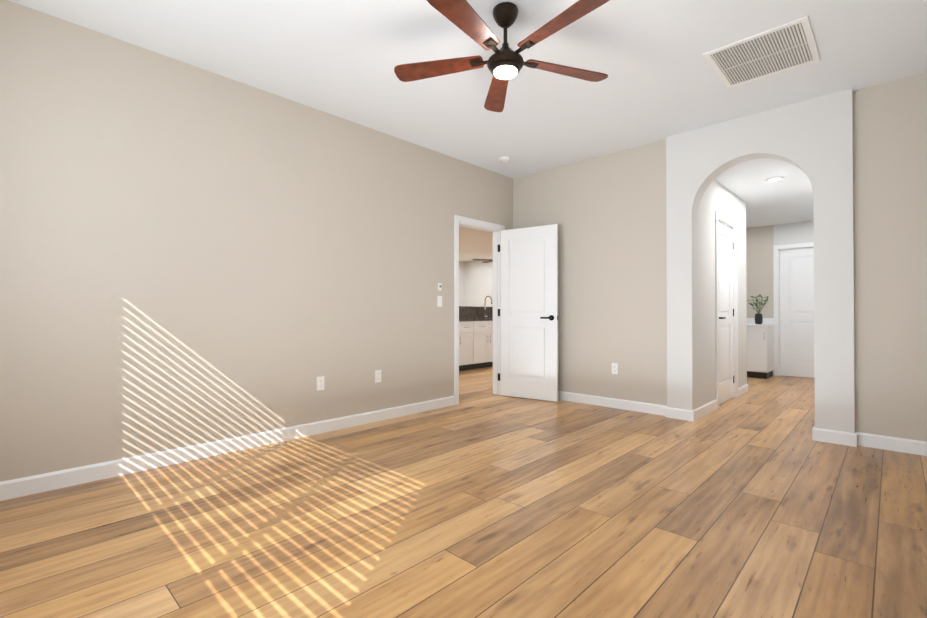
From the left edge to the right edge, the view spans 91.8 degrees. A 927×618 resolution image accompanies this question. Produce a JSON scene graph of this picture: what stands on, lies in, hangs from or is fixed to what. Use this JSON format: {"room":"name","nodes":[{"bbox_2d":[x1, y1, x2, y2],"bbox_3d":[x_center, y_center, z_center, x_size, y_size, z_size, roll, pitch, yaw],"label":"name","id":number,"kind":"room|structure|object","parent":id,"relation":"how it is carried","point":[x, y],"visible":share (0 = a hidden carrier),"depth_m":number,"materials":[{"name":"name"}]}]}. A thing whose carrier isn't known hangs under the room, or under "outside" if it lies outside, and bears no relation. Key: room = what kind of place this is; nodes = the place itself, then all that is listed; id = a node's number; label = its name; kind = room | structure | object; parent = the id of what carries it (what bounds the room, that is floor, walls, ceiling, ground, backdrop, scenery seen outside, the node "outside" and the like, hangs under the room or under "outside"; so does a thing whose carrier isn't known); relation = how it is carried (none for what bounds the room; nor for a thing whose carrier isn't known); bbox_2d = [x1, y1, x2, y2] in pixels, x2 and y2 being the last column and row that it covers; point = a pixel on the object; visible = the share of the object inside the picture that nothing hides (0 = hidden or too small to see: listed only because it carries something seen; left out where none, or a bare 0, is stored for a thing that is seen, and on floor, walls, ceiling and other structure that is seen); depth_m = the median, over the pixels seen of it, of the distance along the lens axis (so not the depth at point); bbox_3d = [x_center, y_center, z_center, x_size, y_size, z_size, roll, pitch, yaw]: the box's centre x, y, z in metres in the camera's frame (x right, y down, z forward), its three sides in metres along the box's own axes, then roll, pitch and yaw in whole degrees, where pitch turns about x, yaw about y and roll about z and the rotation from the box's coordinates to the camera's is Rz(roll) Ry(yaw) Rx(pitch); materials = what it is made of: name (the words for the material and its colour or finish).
{"room":"empty bedroom","nodes":[
{"label":"empty bedroom","id":0,"kind":"room"},
{"bbox_2d":[0,0,512,481],"bbox_3d":[-1.157,-0.319,3.966,0.120,2.740,5.310,0,-1,44],"label":"wall","id":1,"kind":"structure","parent":0,"point":[190,255],"depth_m":3.12,"materials":[{"name":"beige paint"}]},
{"bbox_2d":[0,396,454,500],"bbox_3d":[-1.481,0.998,3.519,0.014,0.100,3.990,0,-1,44],"label":"baseboard","id":2,"kind":"structure","parent":1,"relation":"attached to","point":[23,486],"depth_m":3.09,"materials":[{"name":"white wood"}]},
{"bbox_2d":[317,376,324,390],"bbox_3d":[-1.210,0.630,3.809,0.009,0.116,0.070,0,-1,44],"label":"electrical outlet","id":3,"kind":"object","parent":1,"relation":"attached to","point":[320,383],"visible":1,"depth_m":3.80,"materials":[{"name":"white plastic"}]},
{"bbox_2d":[375,370,380,382],"bbox_3d":[-0.803,0.634,4.236,0.009,0.116,0.070,0,-1,44],"label":"electrical outlet","id":4,"kind":"object","parent":1,"relation":"attached to","point":[377,375],"visible":1,"depth_m":4.23,"materials":[{"name":"white plastic"}]},
{"bbox_2d":[437,296,441,306],"bbox_3d":[-0.253,-0.082,4.815,0.013,0.116,0.070,0,-1,44],"label":"light switch","id":5,"kind":"object","parent":1,"relation":"attached to","point":[439,301],"visible":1,"depth_m":4.81,"materials":[{"name":"white plastic"}]},
{"bbox_2d":[438,283,441,290],"bbox_3d":[-0.252,-0.237,4.816,0.014,0.082,0.052,0,-1,44],"label":"light switch","id":6,"kind":"object","parent":1,"relation":"attached to","point":[439,286],"visible":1,"depth_m":4.81,"materials":[{"name":"white plastic"}]},
{"bbox_2d":[454,215,504,404],"bbox_3d":[0.158,0.010,5.342,0.152,2.105,0.890,0,-1,44],"label":"door frame","id":7,"kind":"structure","parent":1,"relation":"attached to","point":[470,222],"depth_m":5.56,"materials":[{"name":"white wood"}]},
{"bbox_2d":[501,224,557,401],"bbox_3d":[0.765,0.044,5.328,0.741,2.020,0.147,0,-1,34],"label":"bedroom door","id":8,"kind":"structure","parent":1,"relation":"in","point":[529,312],"depth_m":5.30,"materials":[{"name":"white wood"}]},
{"bbox_2d":[459,261,463,305],"bbox_3d":[-3.312,-0.257,11.848,0.120,2.740,9.740,0,-1,44],"label":"wall","id":9,"kind":"structure","parent":0,"point":[461,283],"depth_m":15.16,"materials":[{"name":"white paint"}]},
{"bbox_2d":[0,367,926,617],"bbox_3d":[-0.028,1.128,7.376,10.990,0.100,11.820,0,-1,44],"label":"floor","id":10,"kind":"structure","parent":0,"point":[480,500],"depth_m":2.16,"materials":[{"name":"brown wood"}]},
{"bbox_2d":[459,308,492,370],"bbox_3d":[0.353,0.539,8.690,0.732,1.100,2.860,0,-1,44],"label":"kitchen cabinet","id":11,"kind":"object","parent":10,"relation":"on","point":[475,337],"depth_m":8.15,"materials":[{"name":"grey wood"}]},
{"bbox_2d":[747,318,774,378],"bbox_3d":[4.390,0.614,7.454,1.200,0.930,0.606,0,-1,44],"label":"cabinet","id":12,"kind":"object","parent":10,"relation":"on","point":[760,350],"visible":0.25,"depth_m":6.97,"materials":[{"name":"grey wood"}]},
{"bbox_2d":[747,294,767,323],"bbox_3d":[4.631,0.005,7.105,0.316,0.472,0.258,0,-1,44],"label":"potted plant","id":13,"kind":"object","parent":12,"relation":"on","point":[758,318],"visible":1,"depth_m":7.05,"materials":[{"name":"green plant"}]},
{"bbox_2d":[9,0,926,261],"bbox_3d":[-0.062,-1.722,7.377,11.010,0.120,11.740,0,-1,44],"label":"ceiling","id":14,"kind":"structure","parent":0,"point":[344,58],"depth_m":3.05,"materials":[{"name":"white paint"}]},
{"bbox_2d":[394,0,609,111],"bbox_3d":[0.242,-1.511,2.517,1.283,0.375,1.285,0,-1,44],"label":"ceiling fan","id":15,"kind":"object","parent":14,"relation":"hanging from","point":[505,63],"visible":1,"depth_m":2.51,"materials":[{"name":"brown wood"}]},
{"bbox_2d":[499,156,510,162],"bbox_3d":[0.464,-1.661,5.008,0.132,0.038,0.132,0,-1,44],"label":"smoke detector","id":16,"kind":"object","parent":14,"relation":"attached to","point":[504,159],"visible":1,"depth_m":4.97,"materials":[{"name":"white plastic"}]},
{"bbox_2d":[703,16,819,88],"bbox_3d":[2.006,-1.690,3.018,0.560,0.011,0.630,0,-1,44],"label":"ceiling vent","id":17,"kind":"object","parent":14,"relation":"in","point":[791,45],"visible":0.98,"depth_m":2.99,"materials":[{"name":"white metal"}]},
{"bbox_2d":[464,259,492,306],"bbox_3d":[2.541,-0.248,12.912,6.880,2.740,0.120,0,-1,44],"label":"wall","id":18,"kind":"structure","parent":0,"point":[478,282],"depth_m":14.79,"materials":[{"name":"white paint"}]},
{"bbox_2d":[473,259,492,262],"bbox_3d":[0.941,-1.433,12.468,1.300,0.375,1.253,0,-1,44],"label":"ceiling fan","id":19,"kind":"object","parent":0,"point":[487,260],"visible":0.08,"depth_m":12.39,"materials":[{"name":"brown metal"}]},
{"bbox_2d":[513,139,666,405],"bbox_3d":[1.373,-0.309,5.139,1.920,2.740,0.120,0,-1,44],"label":"wall","id":20,"kind":"structure","parent":0,"point":[606,213],"depth_m":4.86,"materials":[{"name":"beige paint"}]},
{"bbox_2d":[612,363,617,373],"bbox_3d":[1.617,0.638,4.809,0.070,0.116,0.009,0,-1,44],"label":"electrical outlet","id":21,"kind":"object","parent":20,"relation":"attached to","point":[614,368],"visible":1,"depth_m":4.80,"materials":[{"name":"white plastic"}]},
{"bbox_2d":[558,391,671,417],"bbox_3d":[1.321,1.010,5.075,1.920,0.100,0.030,0,-1,44],"label":"baseboard","id":22,"kind":"structure","parent":20,"relation":"attached to","point":[643,407],"depth_m":4.77,"materials":[{"name":"white wood"}]},
{"bbox_2d":[698,180,746,407],"bbox_3d":[2.925,-0.159,5.129,0.120,2.440,2.010,0,-1,44],"label":"wall","id":23,"kind":"structure","parent":0,"point":[720,198],"depth_m":4.70,"materials":[{"name":"white paint"}]},
{"bbox_2d":[688,399,716,421],"bbox_3d":[2.417,1.006,4.489,0.014,0.100,0.784,0,-1,44],"label":"baseboard","id":24,"kind":"structure","parent":23,"relation":"attached to","point":[693,415],"depth_m":4.40,"materials":[{"name":"white wood"}]},
{"bbox_2d":[718,221,733,403],"bbox_3d":[2.969,0.043,5.140,0.147,2.020,0.745,0,-1,44],"label":"hall door","id":25,"kind":"structure","parent":23,"relation":"in","point":[726,309],"depth_m":5.17,"materials":[{"name":"white wood"}]},
{"bbox_2d":[715,211,737,407],"bbox_3d":[2.955,0.008,5.147,0.136,2.105,0.890,0,-1,44],"label":"door frame","id":26,"kind":"structure","parent":23,"relation":"attached to","point":[721,218],"depth_m":5.37,"materials":[{"name":"white wood"}]},
{"bbox_2d":[738,384,747,396],"bbox_3d":[3.488,1.014,5.612,0.014,0.100,0.520,0,-1,44],"label":"baseboard","id":27,"kind":"structure","parent":23,"relation":"attached to","point":[743,389],"depth_m":5.61,"materials":[{"name":"white wood"}]},
{"bbox_2d":[666,89,854,432],"bbox_3d":[2.546,-0.318,3.979,1.380,2.740,0.180,0,-1,44],"label":"wall","id":28,"kind":"structure","parent":0,"point":[812,139],"depth_m":3.65,"materials":[{"name":"white paint"}]},
{"bbox_2d":[812,426,827,440],"bbox_3d":[4.236,1.011,5.117,0.040,0.100,4.204,0,-1,44],"label":"baseboard","id":29,"kind":"structure","parent":28,"relation":"attached to","point":[817,433],"depth_m":3.57,"materials":[{"name":"white wood"}]},
{"bbox_2d":[715,158,813,227],"bbox_3d":[3.541,-1.433,6.016,2.500,0.120,4.130,0,-1,44],"label":"ceiling","id":30,"kind":"structure","parent":0,"point":[788,199],"depth_m":5.23,"materials":[{"name":"white paint"}]},
{"bbox_2d":[766,177,784,181],"bbox_3d":[3.312,-1.377,4.776,0.170,0.010,0.170,0,-1,44],"label":"recessed light","id":31,"kind":"object","parent":30,"relation":"in","point":[773,179],"visible":1,"depth_m":4.77,"materials":[{"name":"white"}]},
{"bbox_2d":[746,220,813,317],"bbox_3d":[4.882,-0.141,7.498,2.380,2.440,0.120,0,-1,44],"label":"wall","id":32,"kind":"structure","parent":0,"point":[761,241],"depth_m":7.36,"materials":[{"name":"beige paint"}]},
{"bbox_2d":[773,242,813,375],"bbox_3d":[5.383,0.023,7.008,0.890,2.105,0.136,0,-1,44],"label":"door frame","id":33,"kind":"structure","parent":32,"relation":"attached to","point":[776,267],"depth_m":7.24,"materials":[{"name":"white wood"}]},
{"bbox_2d":[780,247,814,377],"bbox_3d":[5.373,0.057,7.003,0.745,2.020,0.147,0,-1,44],"label":"door","id":34,"kind":"structure","parent":32,"relation":"in","point":[796,312],"depth_m":7.09,"materials":[{"name":"white wood"}]},
{"bbox_2d":[853,72,926,441],"bbox_3d":[3.279,-0.324,3.321,0.590,2.740,0.120,0,-1,44],"label":"wall","id":35,"kind":"structure","parent":0,"point":[890,215],"depth_m":3.34,"materials":[{"name":"beige paint"}]},
{"bbox_2d":[852,432,926,455],"bbox_3d":[3.173,0.996,3.308,0.440,0.100,0.030,0,-1,44],"label":"baseboard","id":36,"kind":"structure","parent":35,"relation":"attached to","point":[917,447],"depth_m":3.32,"materials":[{"name":"white wood"}]}
]}

